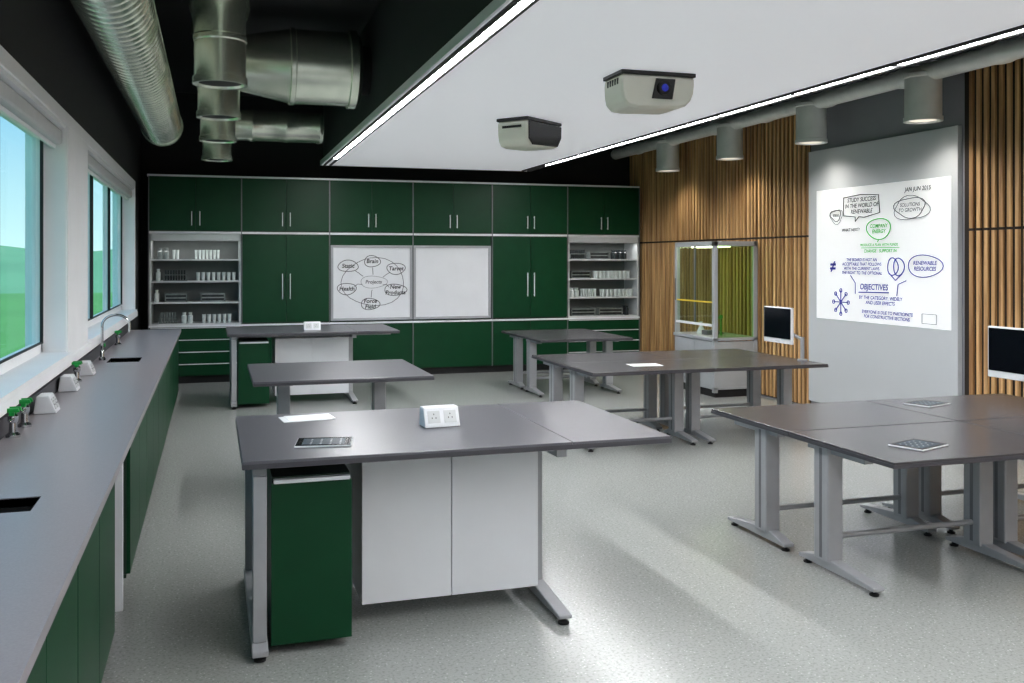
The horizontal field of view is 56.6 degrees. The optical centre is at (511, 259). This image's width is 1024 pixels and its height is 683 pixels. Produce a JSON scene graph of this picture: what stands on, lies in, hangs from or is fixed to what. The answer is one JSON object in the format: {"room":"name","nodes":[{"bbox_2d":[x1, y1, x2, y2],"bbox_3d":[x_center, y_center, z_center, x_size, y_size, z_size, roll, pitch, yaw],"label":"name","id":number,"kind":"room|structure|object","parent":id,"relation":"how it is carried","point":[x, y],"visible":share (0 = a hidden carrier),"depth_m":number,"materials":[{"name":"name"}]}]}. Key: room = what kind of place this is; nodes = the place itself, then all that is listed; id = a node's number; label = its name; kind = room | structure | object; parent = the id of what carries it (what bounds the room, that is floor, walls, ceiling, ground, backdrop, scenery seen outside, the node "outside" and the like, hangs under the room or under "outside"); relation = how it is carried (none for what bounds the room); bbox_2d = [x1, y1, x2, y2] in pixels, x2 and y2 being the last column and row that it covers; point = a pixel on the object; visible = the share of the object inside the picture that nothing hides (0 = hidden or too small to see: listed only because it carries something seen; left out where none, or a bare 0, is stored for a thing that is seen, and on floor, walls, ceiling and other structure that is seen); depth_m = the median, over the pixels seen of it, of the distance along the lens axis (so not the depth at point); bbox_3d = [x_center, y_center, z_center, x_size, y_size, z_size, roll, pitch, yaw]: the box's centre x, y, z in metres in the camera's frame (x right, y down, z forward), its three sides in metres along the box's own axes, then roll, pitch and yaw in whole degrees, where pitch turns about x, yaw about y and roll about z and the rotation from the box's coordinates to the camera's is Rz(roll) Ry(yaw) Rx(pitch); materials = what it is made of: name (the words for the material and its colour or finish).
{"room":"science classroom","nodes":[
{"label":"science classroom","id":0,"kind":"room"},
{"bbox_2d":[0,0,140,329],"bbox_3d":[-2.807,-0.350,5.171,0.250,4.200,17.950,0,0,-17],"label":"wall","id":1,"kind":"structure","parent":0,"point":[48,39],"depth_m":7.30,"materials":[{"name":"black paint"}]},
{"bbox_2d":[0,140,42,363],"bbox_3d":[-2.594,-0.135,4.462,0.020,1.430,4.490,0,0,-17],"label":"gasket","id":2,"kind":"object","parent":1,"relation":"attached to","point":[41,142],"visible":0.76,"depth_m":6.59,"materials":[{"name":"black rubber"}]},
{"bbox_2d":[0,79,61,148],"bbox_3d":[-2.523,-0.848,4.484,0.100,0.135,4.590,0,0,-17],"label":"roller blind","id":3,"kind":"object","parent":1,"relation":"attached to","point":[13,106],"visible":1,"depth_m":5.51,"materials":[{"name":"white paint"}]},
{"bbox_2d":[0,65,72,404],"bbox_3d":[-2.561,-0.135,4.473,0.300,1.630,4.670,0,0,-17],"label":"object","id":4,"kind":"structure","parent":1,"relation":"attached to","point":[54,353],"depth_m":6.67,"materials":[{"name":"white paint"}]},
{"bbox_2d":[0,112,41,374],"bbox_3d":[-2.628,-0.135,4.452,0.060,1.570,4.610,0,0,-17],"label":"frame","id":5,"kind":"object","parent":4,"relation":"attached to","point":[14,362],"visible":0.56,"depth_m":6.59,"materials":[{"name":"white paint"}]},
{"bbox_2d":[0,323,127,439],"bbox_3d":[-2.608,0.835,4.998,0.021,0.120,14.100,0,0,-17],"label":"backsplash","id":6,"kind":"structure","parent":1,"relation":"attached to","point":[52,386],"depth_m":6.21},
{"bbox_2d":[0,45,137,417],"bbox_3d":[-2.547,-0.150,4.849,0.048,1.780,16.180,0,0,-17],"label":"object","id":7,"kind":"structure","parent":1,"relation":"attached to","point":[78,139],"depth_m":7.03,"materials":[{"name":"paint"}]},
{"bbox_2d":[88,175,121,320],"bbox_3d":[-4.365,-0.135,10.090,0.020,1.430,4.750,0,0,-17],"label":"gasket","id":8,"kind":"object","parent":1,"relation":"attached to","point":[91,177],"visible":0.62,"depth_m":9.35,"materials":[{"name":"black rubber"}]},
{"bbox_2d":[88,154,131,199],"bbox_3d":[-4.294,-0.848,10.112,0.100,0.135,4.850,0,0,-17],"label":"roller blind","id":9,"kind":"object","parent":1,"relation":"attached to","point":[95,169],"visible":0.56,"depth_m":9.67,"materials":[{"name":"fabric"}]},
{"bbox_2d":[88,146,136,342],"bbox_3d":[-4.332,-0.135,10.100,0.300,1.630,4.930,0,0,-17],"label":"reveal","id":10,"kind":"object","parent":1,"relation":"attached to","point":[127,307],"visible":0.34,"depth_m":12.41,"materials":[{"name":"white paint"}]},
{"bbox_2d":[88,174,120,327],"bbox_3d":[-4.399,-0.135,10.079,0.060,1.570,4.870,0,0,-17],"label":"frame","id":11,"kind":"object","parent":10,"relation":"attached to","point":[105,188],"visible":0.33,"depth_m":10.83,"materials":[{"name":"white paint"}]},
{"bbox_2d":[154,0,381,96],"bbox_3d":[0.985,-2.525,6.364,8.300,0.150,18.350,0,0,-17],"label":"ceiling","id":12,"kind":"structure","parent":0,"point":[174,16],"depth_m":9.72,"materials":[{"name":"black paint"}]},
{"bbox_2d":[141,93,630,329],"bbox_3d":[-1.692,-0.350,15.036,7.800,4.200,0.200,0,0,-17],"label":"wall","id":13,"kind":"structure","parent":0,"point":[183,157],"depth_m":14.37,"materials":[{"name":"black paint"}]},
{"bbox_2d":[242,234,328,323],"bbox_3d":[-3.369,0.275,14.098,1.232,1.298,0.578,0,0,-17],"label":"upper cabinet","id":14,"kind":"object","parent":13,"relation":"attached to","point":[285,277],"visible":0.99,"depth_m":13.85,"materials":[{"name":"green laminate"}]},
{"bbox_2d":[331,245,411,320],"bbox_3d":[-2.097,0.343,14.246,1.222,1.125,0.078,0,0,-17],"label":"whiteboard","id":15,"kind":"object","parent":13,"relation":"attached to","point":[369,282],"visible":1,"depth_m":14.26,"materials":[{"name":"plastic"}]},
{"bbox_2d":[338,318,405,320],"bbox_3d":[-2.090,0.892,14.224,1.022,0.015,0.030,0,0,-17],"label":"tray","id":16,"kind":"object","parent":15,"relation":"on","point":[339,319],"depth_m":14.20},
{"bbox_2d":[147,174,639,365],"bbox_3d":[-1.583,0.223,14.660,7.542,2.855,0.578,0,0,-17],"label":"upper cabinet","id":17,"kind":"object","parent":13,"relation":"attached to","point":[177,204],"visible":0.98,"depth_m":14.33,"materials":[{"name":"green laminate"}]},
{"bbox_2d":[330,235,490,321],"bbox_3d":[-1.590,0.275,14.705,2.485,1.298,0.488,0,0,-17],"label":"panel","id":18,"kind":"object","parent":13,"relation":"attached to","point":[334,239],"depth_m":14.45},
{"bbox_2d":[414,246,490,319],"bbox_3d":[-0.912,0.343,14.620,1.222,1.125,0.078,0,0,-17],"label":"whiteboard","id":19,"kind":"object","parent":13,"relation":"attached to","point":[451,282],"visible":1,"depth_m":14.63,"materials":[{"name":"plastic"}]},
{"bbox_2d":[420,317,484,318],"bbox_3d":[-0.905,0.892,14.597,1.022,0.015,0.030,0,0,-17],"label":"tray","id":20,"kind":"object","parent":19,"relation":"on","point":[420,317],"depth_m":14.58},
{"bbox_2d":[491,236,566,318],"bbox_3d":[0.215,0.275,15.226,1.232,1.298,0.578,0,0,-17],"label":"upper cabinet","id":21,"kind":"object","parent":13,"relation":"attached to","point":[530,272],"visible":0.99,"depth_m":14.96,"materials":[{"name":"green laminate"}]},
{"bbox_2d":[101,369,1023,682],"bbox_3d":[0.985,1.810,6.364,8.300,0.120,18.350,0,0,-17],"label":"floor","id":22,"kind":"structure","parent":0,"point":[643,551],"depth_m":5.09,"materials":[{"name":"plastic"}]},
{"bbox_2d":[0,329,180,682],"bbox_3d":[-2.312,1.308,5.091,0.595,0.885,14.100,0,0,-17],"label":"counter","id":23,"kind":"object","parent":22,"relation":"on","point":[76,485],"depth_m":3.76,"materials":[{"name":"grey laminate"}]},
{"bbox_2d":[5,406,21,437],"bbox_3d":[-2.433,0.791,4.633,0.068,0.145,0.180,0,0,-17],"label":"tap","id":24,"kind":"object","parent":23,"relation":"on","point":[13,417],"visible":0.93,"depth_m":4.62,"materials":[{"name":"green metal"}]},
{"bbox_2d":[0,497,39,512],"bbox_3d":[-1.816,0.967,3.339,0.276,0.196,0.236,0,0,-17],"label":"sink","id":25,"kind":"object","parent":23,"relation":"in","point":[7,504],"depth_m":3.46,"materials":[{"name":"black rubber"}]},
{"bbox_2d":[17,398,32,427],"bbox_3d":[-2.523,0.791,4.919,0.068,0.145,0.180,0,0,-17],"label":"tap","id":26,"kind":"object","parent":23,"relation":"on","point":[24,423],"visible":0.91,"depth_m":4.90,"materials":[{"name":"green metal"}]},
{"bbox_2d":[33,392,59,413],"bbox_3d":[-2.645,0.814,5.405,0.117,0.100,0.160,0,0,-17],"label":"block","id":27,"kind":"object","parent":23,"relation":"on","point":[45,403],"visible":1,"depth_m":5.33,"materials":[{"name":"white plastic"}]},
{"bbox_2d":[58,374,79,391],"bbox_3d":[-2.940,0.814,6.308,0.117,0.100,0.160,0,0,-17],"label":"block","id":28,"kind":"object","parent":23,"relation":"on","point":[68,382],"visible":1,"depth_m":6.24,"materials":[{"name":"white plastic"}]},
{"bbox_2d":[72,361,82,381],"bbox_3d":[-3.084,0.791,6.735,0.068,0.145,0.180,0,0,-17],"label":"tap","id":29,"kind":"object","parent":23,"relation":"on","point":[76,368],"visible":0.95,"depth_m":6.72,"materials":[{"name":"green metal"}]},
{"bbox_2d":[79,360,95,375],"bbox_3d":[-3.210,0.814,7.167,0.117,0.100,0.160,0,0,-17],"label":"block","id":30,"kind":"object","parent":23,"relation":"on","point":[87,368],"visible":0.8,"depth_m":7.10,"materials":[{"name":"white plastic"}]},
{"bbox_2d":[99,314,130,360],"bbox_3d":[-3.445,0.663,8.252,0.259,0.401,0.146,0,0,-17],"label":"tap","id":31,"kind":"object","parent":23,"relation":"on","point":[101,358],"visible":1,"depth_m":8.18,"materials":[{"name":"silver metal"}]},
{"bbox_2d":[114,331,121,344],"bbox_3d":[-4.000,0.791,9.644,0.068,0.145,0.180,0,0,-17],"label":"tap","id":32,"kind":"object","parent":23,"relation":"on","point":[117,335],"visible":1,"depth_m":9.62,"materials":[{"name":"silver metal"}]},
{"bbox_2d":[107,358,140,362],"bbox_3d":[-3.356,0.967,8.232,0.276,0.196,0.416,0,0,-17],"label":"sink","id":33,"kind":"object","parent":23,"relation":"in","point":[109,360],"depth_m":8.41,"materials":[{"name":"metal"}]},
{"bbox_2d":[226,324,399,408],"bbox_3d":[-2.534,1.308,11.966,2.032,0.885,1.252,0,0,-17],"label":"lab bench","id":34,"kind":"object","parent":22,"relation":"on","point":[290,344],"visible":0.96,"depth_m":11.62,"materials":[{"name":"metal"}]},
{"bbox_2d":[226,325,356,336],"bbox_3d":[-2.782,0.882,11.888,1.510,0.035,1.250,0,0,-17],"label":"countertop","id":35,"kind":"structure","parent":34,"relation":"on","point":[256,330],"depth_m":11.66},
{"bbox_2d":[304,321,320,329],"bbox_3d":[-2.472,0.814,11.751,0.200,0.100,0.117,0,0,-17],"label":"block","id":36,"kind":"object","parent":34,"relation":"on","point":[316,325],"visible":1,"depth_m":11.71,"materials":[{"name":"plastic"}]},
{"bbox_2d":[247,359,433,414],"bbox_3d":[-1.392,1.308,7.503,1.308,0.885,1.248,0,0,-17],"label":"table","id":37,"kind":"object","parent":22,"relation":"on","point":[282,376],"visible":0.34,"depth_m":7.37,"materials":[{"name":"laminate"}]},
{"bbox_2d":[148,316,639,383],"bbox_3d":[-1.579,1.337,14.669,7.515,0.825,0.563,0,0,-17],"label":"base cabinet","id":38,"kind":"object","parent":22,"relation":"on","point":[440,346],"visible":0.41,"depth_m":14.55,"materials":[{"name":"green laminate"}]},
{"bbox_2d":[148,316,639,327],"bbox_3d":[-1.580,0.938,14.671,7.515,0.025,0.558,0,0,-17],"label":"countertop","id":39,"kind":"structure","parent":38,"relation":"on","point":[369,322],"depth_m":14.32,"materials":[{"name":"white laminate"}]},
{"bbox_2d":[149,233,240,325],"bbox_3d":[-4.569,0.275,13.741,1.232,1.298,0.537,0,0,-17],"label":"open shelf unit","id":40,"kind":"object","parent":39,"relation":"on","point":[229,245],"visible":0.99,"depth_m":13.91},
{"bbox_2d":[154,248,235,323],"bbox_3d":[-4.550,0.368,13.667,1.106,1.064,0.275,0,0,-17],"label":"glassware","id":41,"kind":"object","parent":40,"relation":"on","point":[169,297],"visible":0.96,"depth_m":13.53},
{"bbox_2d":[568,237,638,317],"bbox_3d":[1.404,0.275,15.620,1.232,1.298,0.537,0,0,-17],"label":"open shelf unit","id":42,"kind":"object","parent":39,"relation":"on","point":[589,244],"visible":0.7,"depth_m":15.78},
{"bbox_2d":[570,250,632,315],"bbox_3d":[1.424,0.367,15.547,1.106,1.067,0.275,0,0,-17],"label":"glassware","id":43,"kind":"object","parent":42,"relation":"on","point":[574,254],"visible":0.94,"depth_m":15.44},
{"bbox_2d":[236,400,671,662],"bbox_3d":[-0.372,1.308,4.962,2.032,0.885,1.252,0,0,-17],"label":"lab bench","id":44,"kind":"object","parent":22,"relation":"on","point":[409,510],"visible":1,"depth_m":4.61,"materials":[{"name":"laminate"}]},
{"bbox_2d":[278,413,335,422],"bbox_3d":[-1.120,0.862,5.189,0.280,0.004,0.190,0,0,-23],"label":"paper sheets","id":45,"kind":"object","parent":44,"relation":"on","point":[326,416],"visible":1,"depth_m":5.19,"materials":[{"name":"white paper"}]},
{"bbox_2d":[294,437,352,447],"bbox_3d":[-0.886,0.859,4.481,0.260,0.010,0.200,0,0,-7],"label":"tablet computer","id":46,"kind":"object","parent":44,"relation":"on","point":[324,441],"visible":1,"depth_m":4.45,"materials":[{"name":"white plastic"}]},
{"bbox_2d":[236,404,571,469],"bbox_3d":[-0.620,0.882,4.884,1.510,0.035,1.250,0,0,-17],"label":"countertop","id":47,"kind":"structure","parent":44,"relation":"on","point":[263,439],"depth_m":4.71,"materials":[{"name":"laminate"}]},
{"bbox_2d":[419,404,459,427],"bbox_3d":[-0.378,0.814,4.966,0.190,0.100,0.117,0,0,-21],"label":"block","id":48,"kind":"object","parent":44,"relation":"on","point":[432,416],"visible":1,"depth_m":4.93,"materials":[{"name":"white plastic"}]},
{"bbox_2d":[427,411,440,423],"bbox_3d":[-0.403,0.812,4.910,0.065,0.060,0.026,0,0,-21],"label":"outlet plate","id":49,"kind":"object","parent":48,"relation":"attached to","point":[433,417],"depth_m":4.91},
{"bbox_2d":[443,410,456,422],"bbox_3d":[-0.322,0.812,4.942,0.065,0.060,0.026,0,0,-21],"label":"outlet plate","id":50,"kind":"object","parent":48,"relation":"attached to","point":[449,416],"depth_m":4.94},
{"bbox_2d":[501,329,604,389],"bbox_3d":[0.575,1.375,13.264,1.258,0.750,0.828,0,0,-17],"label":"table","id":51,"kind":"object","parent":22,"relation":"on","point":[518,372],"visible":0.67,"depth_m":13.06,"materials":[{"name":"metal"}]},
{"bbox_2d":[520,333,632,396],"bbox_3d":[0.830,1.375,12.454,1.258,0.750,0.858,0,0,-17],"label":"table","id":52,"kind":"object","parent":22,"relation":"on","point":[607,338],"visible":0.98,"depth_m":12.42,"materials":[{"name":"metal"}]},
{"bbox_2d":[532,352,668,431],"bbox_3d":[0.914,1.375,9.791,1.220,0.750,0.838,0,0,-17],"label":"table","id":53,"kind":"object","parent":22,"relation":"on","point":[649,409],"visible":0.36,"depth_m":9.76,"materials":[{"name":"laminate"}]},
{"bbox_2d":[559,359,714,451],"bbox_3d":[1.167,1.375,8.985,1.220,0.750,0.838,0,0,-17],"label":"table","id":54,"kind":"object","parent":22,"relation":"on","point":[675,369],"visible":0.7,"depth_m":9.00,"materials":[{"name":"metal"}]},
{"bbox_2d":[627,363,662,366],"bbox_3d":[1.262,0.998,9.046,0.300,0.002,0.210,0,0,-12],"label":"paper sheets","id":55,"kind":"object","parent":54,"relation":"on","point":[642,364],"visible":1,"depth_m":9.06,"materials":[{"name":"white paper"}]},
{"bbox_2d":[641,349,777,426],"bbox_3d":[2.082,1.375,10.159,1.220,0.750,0.838,0,0,-17],"label":"table","id":56,"kind":"object","parent":22,"relation":"on","point":[753,376],"visible":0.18,"depth_m":10.14,"materials":[{"name":"metal"}]},
{"bbox_2d":[673,241,757,397],"bbox_3d":[2.691,0.755,12.651,0.650,1.990,1.080,0,0,-17],"label":"fume hood","id":57,"kind":"object","parent":22,"relation":"on","point":[726,383],"visible":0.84,"depth_m":12.22,"materials":[{"name":"silver metal"}]},
{"bbox_2d":[691,246,729,247],"bbox_3d":[2.639,-0.172,12.635,0.200,0.013,0.680,0,0,-17],"label":"lamp","id":58,"kind":"object","parent":57,"relation":"attached to","point":[697,246],"depth_m":12.54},
{"bbox_2d":[719,315,722,335],"bbox_3d":[2.743,0.855,12.469,0.048,0.270,0.048,0,0,-17],"label":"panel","id":59,"kind":"object","parent":57,"relation":"on","point":[720,316],"depth_m":12.46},
{"bbox_2d":[674,356,828,443],"bbox_3d":[2.336,1.375,9.353,1.220,0.750,0.838,0,0,-17],"label":"table","id":60,"kind":"object","parent":22,"relation":"on","point":[784,366],"visible":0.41,"depth_m":9.32,"materials":[{"name":"laminate"}]},
{"bbox_2d":[764,306,807,360],"bbox_3d":[2.798,0.740,9.708,0.133,0.519,0.620,0,0,-17],"label":"computer monitor","id":61,"kind":"object","parent":60,"relation":"on","point":[778,321],"visible":1,"depth_m":9.67,"materials":[{"name":"white plastic"}]},
{"bbox_2d":[711,401,955,551],"bbox_3d":[2.058,1.375,6.157,1.220,0.750,0.898,0,0,-17],"label":"table","id":62,"kind":"object","parent":22,"relation":"on","point":[769,423],"visible":0.95,"depth_m":6.03,"materials":[{"name":"laminate"}]},
{"bbox_2d":[789,421,1023,596],"bbox_3d":[2.329,1.375,5.293,1.220,0.750,0.898,0,0,-17],"label":"table","id":63,"kind":"object","parent":22,"relation":"on","point":[976,447],"visible":0.98,"depth_m":5.30,"materials":[{"name":"laminate"}]},
{"bbox_2d":[888,439,947,450],"bbox_3d":[2.186,0.994,5.112,0.260,0.010,0.200,0,0,-37],"label":"solar panel","id":64,"kind":"object","parent":63,"relation":"on","point":[913,444],"visible":1,"depth_m":5.09,"materials":[{"name":"plastic"}]},
{"bbox_2d":[865,393,1023,533],"bbox_3d":[3.226,1.375,6.524,1.220,0.750,0.898,0,0,-17],"label":"table","id":65,"kind":"object","parent":22,"relation":"on","point":[998,405],"visible":0.46,"depth_m":6.28,"materials":[{"name":"laminate"}]},
{"bbox_2d":[903,400,950,407],"bbox_3d":[2.875,0.994,6.587,0.260,0.010,0.200,0,0,-35],"label":"tablet computer","id":66,"kind":"object","parent":65,"relation":"on","point":[924,403],"visible":1,"depth_m":6.55,"materials":[{"name":"white plastic"}]},
{"bbox_2d":[988,326,1023,381],"bbox_3d":[3.649,0.740,6.721,0.203,0.519,0.530,0,0,-17],"label":"computer monitor","id":67,"kind":"object","parent":65,"relation":"on","point":[1005,344],"visible":1,"depth_m":6.77,"materials":[{"name":"white glass"}]},
{"bbox_2d":[961,417,1023,555],"bbox_3d":[3.498,1.375,5.661,1.220,0.750,0.898,0,0,-17],"label":"table","id":68,"kind":"object","parent":22,"relation":"on","point":[1006,516],"visible":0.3,"depth_m":5.64,"materials":[{"name":"laminate"}]},
{"bbox_2d":[320,0,1023,171],"bbox_3d":[1.314,-1.907,6.085,3.200,1.075,17.120,0,0,-17],"label":"ceiling","id":69,"kind":"structure","parent":0,"point":[550,63],"depth_m":6.74,"materials":[{"name":"paint"}]},
{"bbox_2d":[70,0,183,146],"bbox_3d":[-2.338,-1.938,5.397,0.510,1.025,13.700,0,0,-17],"label":"spiral duct","id":70,"kind":"object","parent":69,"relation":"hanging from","point":[127,35],"visible":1,"depth_m":7.06,"materials":[{"name":"metal"}]},
{"bbox_2d":[189,0,371,161],"bbox_3d":[-1.209,-1.792,6.067,1.704,1.085,14.300,0,0,-17],"label":"ventilation duct","id":71,"kind":"object","parent":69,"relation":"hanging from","point":[292,66],"visible":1,"depth_m":9.24,"materials":[{"name":"metal"}]},
{"bbox_2d":[201,142,232,161],"bbox_3d":[-3.705,-1.560,11.938,0.380,0.620,0.380,0,0,-17],"label":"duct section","id":72,"kind":"object","parent":71,"relation":"attached to","point":[211,152],"depth_m":11.80,"materials":[{"name":"metal"}]},
{"bbox_2d":[205,140,230,141],"bbox_3d":[-3.104,-1.270,10.031,0.300,0.010,0.300,0,0,-17],"label":"outlet","id":73,"kind":"object","parent":71,"relation":"attached to","point":[205,140],"depth_m":10.07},
{"bbox_2d":[199,119,236,143],"bbox_3d":[-3.104,-1.560,10.031,0.380,0.620,0.380,0,0,-17],"label":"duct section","id":74,"kind":"object","parent":71,"relation":"attached to","point":[216,132],"depth_m":9.89,"materials":[{"name":"metal"}]},
{"bbox_2d":[196,87,240,120],"bbox_3d":[-2.579,-1.560,8.361,0.380,0.620,0.380,0,0,-17],"label":"duct section","id":75,"kind":"object","parent":71,"relation":"attached to","point":[213,104],"depth_m":8.22,"materials":[{"name":"metal"}]},
{"bbox_2d":[203,115,235,118],"bbox_3d":[-2.579,-1.270,8.361,0.300,0.010,0.300,0,0,-17],"label":"outlet","id":76,"kind":"object","parent":71,"relation":"attached to","point":[204,116],"depth_m":8.39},
{"bbox_2d":[192,0,247,89],"bbox_3d":[-2.084,-1.560,6.787,0.380,0.620,0.380,0,0,-17],"label":"duct section","id":77,"kind":"object","parent":71,"relation":"attached to","point":[219,36],"depth_m":6.64,"materials":[{"name":"metal"}]},
{"bbox_2d":[199,81,241,86],"bbox_3d":[-2.084,-1.270,6.787,0.300,0.010,0.300,0,0,-17],"label":"outlet","id":78,"kind":"object","parent":71,"relation":"attached to","point":[201,83],"depth_m":6.81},
{"bbox_2d":[323,0,538,165],"bbox_3d":[-0.119,-1.370,5.624,0.110,0.020,17.000,0,0,-17],"label":"recessed light","id":79,"kind":"object","parent":69,"relation":"in","point":[514,9],"visible":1,"depth_m":6.61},
{"bbox_2d":[496,116,561,150],"bbox_3d":[0.175,-1.237,9.435,0.373,0.284,0.630,0,0,35],"label":"ceiling projector","id":80,"kind":"object","parent":69,"relation":"attached to","point":[522,133],"depth_m":9.23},
{"bbox_2d":[603,69,695,114],"bbox_3d":[1.028,-1.243,7.091,0.600,0.272,0.380,0,0,-17],"label":"ceiling projector","id":81,"kind":"object","parent":69,"relation":"attached to","point":[627,91],"depth_m":6.95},
{"bbox_2d":[522,25,1023,171],"bbox_3d":[2.752,-1.370,6.527,0.110,0.020,17.000,0,0,-17],"label":"recessed light","id":82,"kind":"object","parent":69,"relation":"in","point":[1018,30],"visible":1,"depth_m":7.41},
{"bbox_2d":[611,37,1023,159],"bbox_3d":[4.356,-2.051,7.346,0.194,0.797,17.600,0,0,-17],"label":"duct","id":83,"kind":"object","parent":69,"relation":"attached to","point":[1006,51],"visible":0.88,"depth_m":9.77,"materials":[{"name":"silver metal"}]},
{"bbox_2d":[656,137,679,171],"bbox_3d":[2.284,-1.550,13.928,0.350,0.500,0.350,0,0,-17],"label":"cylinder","id":84,"kind":"object","parent":83,"relation":"hanging from","point":[667,156],"visible":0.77,"depth_m":13.79,"materials":[{"name":"silver metal"}]},
{"bbox_2d":[716,120,743,160],"bbox_3d":[2.809,-1.550,12.259,0.350,0.500,0.350,0,0,-17],"label":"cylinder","id":85,"kind":"object","parent":83,"relation":"hanging from","point":[729,139],"visible":0.8,"depth_m":12.12,"materials":[{"name":"silver metal"}]},
{"bbox_2d":[795,97,827,144],"bbox_3d":[3.335,-1.550,10.590,0.350,0.500,0.350,0,0,-17],"label":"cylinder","id":86,"kind":"object","parent":83,"relation":"hanging from","point":[811,121],"visible":0.8,"depth_m":10.45,"materials":[{"name":"silver metal"}]},
{"bbox_2d":[903,67,943,123],"bbox_3d":[3.860,-1.550,8.920,0.350,0.500,0.350,0,0,-17],"label":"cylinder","id":87,"kind":"object","parent":83,"relation":"hanging from","point":[922,93],"visible":0.84,"depth_m":8.79,"materials":[{"name":"silver metal"}]},
{"bbox_2d":[631,34,1023,459],"bbox_3d":[4.800,-0.350,7.565,0.200,4.200,17.950,0,0,-17],"label":"wall","id":88,"kind":"structure","parent":0,"point":[879,116],"depth_m":10.00,"materials":[{"name":"grey paint"}]},
{"bbox_2d":[630,115,810,403],"bbox_3d":[2.759,-0.060,13.653,0.037,3.580,5.070,0,0,-17],"label":"cladding","id":89,"kind":"object","parent":88,"relation":"attached to","point":[762,197],"visible":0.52,"depth_m":12.92,"materials":[{"name":"brown wood"}]},
{"bbox_2d":[809,125,961,402],"bbox_3d":[3.873,0.190,10.083,0.053,2.920,2.350,0,0,-17],"label":"panel","id":90,"kind":"object","parent":88,"relation":"attached to","point":[866,361],"visible":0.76,"depth_m":9.93,"materials":[{"name":"paint"}]},
{"bbox_2d":[817,176,950,329],"bbox_3d":[3.858,-0.065,10.036,0.002,1.470,2.110,0,0,-17],"label":"page","id":91,"kind":"object","parent":90,"relation":"attached to","point":[930,234],"visible":1,"depth_m":9.85,"materials":[{"name":"paper"}]},
{"bbox_2d":[843,194,879,221],"bbox_3d":[3.777,-0.565,10.279,0.012,0.300,0.609,0,0,-17],"label":"ink line","id":92,"kind":"object","parent":91,"relation":"attached to","point":[858,194],"visible":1,"depth_m":10.28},
{"bbox_2d":[842,258,881,274],"bbox_3d":[3.779,0.068,10.276,0.001,0.178,0.667,0,0,-17],"label":"ink","id":93,"kind":"object","parent":91,"relation":"attached to","point":[864,268],"visible":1,"depth_m":10.32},
{"bbox_2d":[845,196,878,213],"bbox_3d":[3.779,-0.593,10.274,0.001,0.175,0.559,0,0,-17],"label":"ink","id":94,"kind":"object","parent":91,"relation":"attached to","point":[865,204],"visible":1,"depth_m":10.27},
{"bbox_2d":[860,284,887,290],"bbox_3d":[3.839,0.296,10.082,0.001,0.083,0.452,0,0,-17],"label":"ink","id":95,"kind":"object","parent":91,"relation":"attached to","point":[883,285],"visible":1,"depth_m":10.09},
{"bbox_2d":[866,218,890,239],"bbox_3d":[3.860,-0.326,10.015,0.012,0.231,0.391,0,0,-17],"label":"ring","id":96,"kind":"object","parent":91,"relation":"attached to","point":[877,218],"visible":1,"depth_m":10.00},
{"bbox_2d":[870,223,887,232],"bbox_3d":[3.864,-0.332,10.005,0.001,0.100,0.284,0,0,-17],"label":"ink","id":97,"kind":"object","parent":91,"relation":"attached to","point":[877,225],"visible":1,"depth_m":10.03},
{"bbox_2d":[859,295,901,305],"bbox_3d":[3.869,0.428,9.987,0.001,0.091,0.684,0,0,-17],"label":"ink","id":98,"kind":"object","parent":91,"relation":"attached to","point":[867,297],"visible":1,"depth_m":9.98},
{"bbox_2d":[862,310,912,321],"bbox_3d":[3.899,0.578,9.893,0.001,0.086,0.789,0,0,-17],"label":"ink","id":99,"kind":"object","parent":91,"relation":"attached to","point":[875,312],"visible":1,"depth_m":9.85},
{"bbox_2d":[893,197,925,218],"bbox_3d":[4.000,-0.522,9.572,0.010,0.214,0.465,0,0,-17],"label":"ring","id":100,"kind":"object","parent":91,"relation":"attached to","point":[912,197],"visible":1,"depth_m":9.55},
{"bbox_2d":[899,202,921,211],"bbox_3d":[4.004,-0.532,9.559,0.001,0.093,0.331,0,0,-17],"label":"ink","id":101,"kind":"object","parent":91,"relation":"attached to","point":[911,202],"visible":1,"depth_m":9.55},
{"bbox_2d":[894,195,930,219],"bbox_3d":[4.012,-0.531,9.534,0.008,0.252,0.527,0,0,-17],"label":"ring","id":102,"kind":"object","parent":91,"relation":"attached to","point":[906,195],"visible":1,"depth_m":9.55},
{"bbox_2d":[904,185,930,192],"bbox_3d":[4.035,-0.706,9.460,0.001,0.059,0.377,0,0,-17],"label":"ink","id":103,"kind":"object","parent":91,"relation":"attached to","point":[925,185],"visible":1,"depth_m":9.45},
{"bbox_2d":[913,261,936,270],"bbox_3d":[4.067,0.058,9.359,0.001,0.100,0.326,0,0,-17],"label":"ink","id":104,"kind":"object","parent":91,"relation":"attached to","point":[920,263],"depth_m":9.36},
{"bbox_2d":[908,255,943,277],"bbox_3d":[4.069,0.061,9.351,0.010,0.231,0.489,0,0,-17],"label":"ink ring","id":105,"kind":"object","parent":91,"relation":"attached to","point":[916,255],"visible":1,"depth_m":9.33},
{"bbox_2d":[965,58,1023,396],"bbox_3d":[5.811,-0.060,3.957,0.037,3.580,10.420,0,0,-17],"label":"cladding","id":106,"kind":"object","parent":88,"relation":"attached to","point":[994,95],"visible":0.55,"depth_m":8.58,"materials":[{"name":"brown wood"}]},
{"label":"outside","id":107,"kind":"structure","parent":0,"visible":0},
{"bbox_2d":[0,293,111,357],"bbox_3d":[-78.867,2.300,48.564,118.700,0.100,260.000,0,0,-17],"label":"lawn","id":108,"kind":"structure","parent":107,"point":[12,305],"depth_m":36.54,"materials":[{"name":"green plant"}]},
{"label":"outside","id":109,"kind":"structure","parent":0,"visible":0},
{"bbox_2d":[0,245,111,293],"bbox_3d":[-90.856,-1.088,88.822,120.000,6.876,84.000,0,0,-17],"label":"hillside","id":110,"kind":"structure","parent":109,"point":[12,259],"depth_m":77.13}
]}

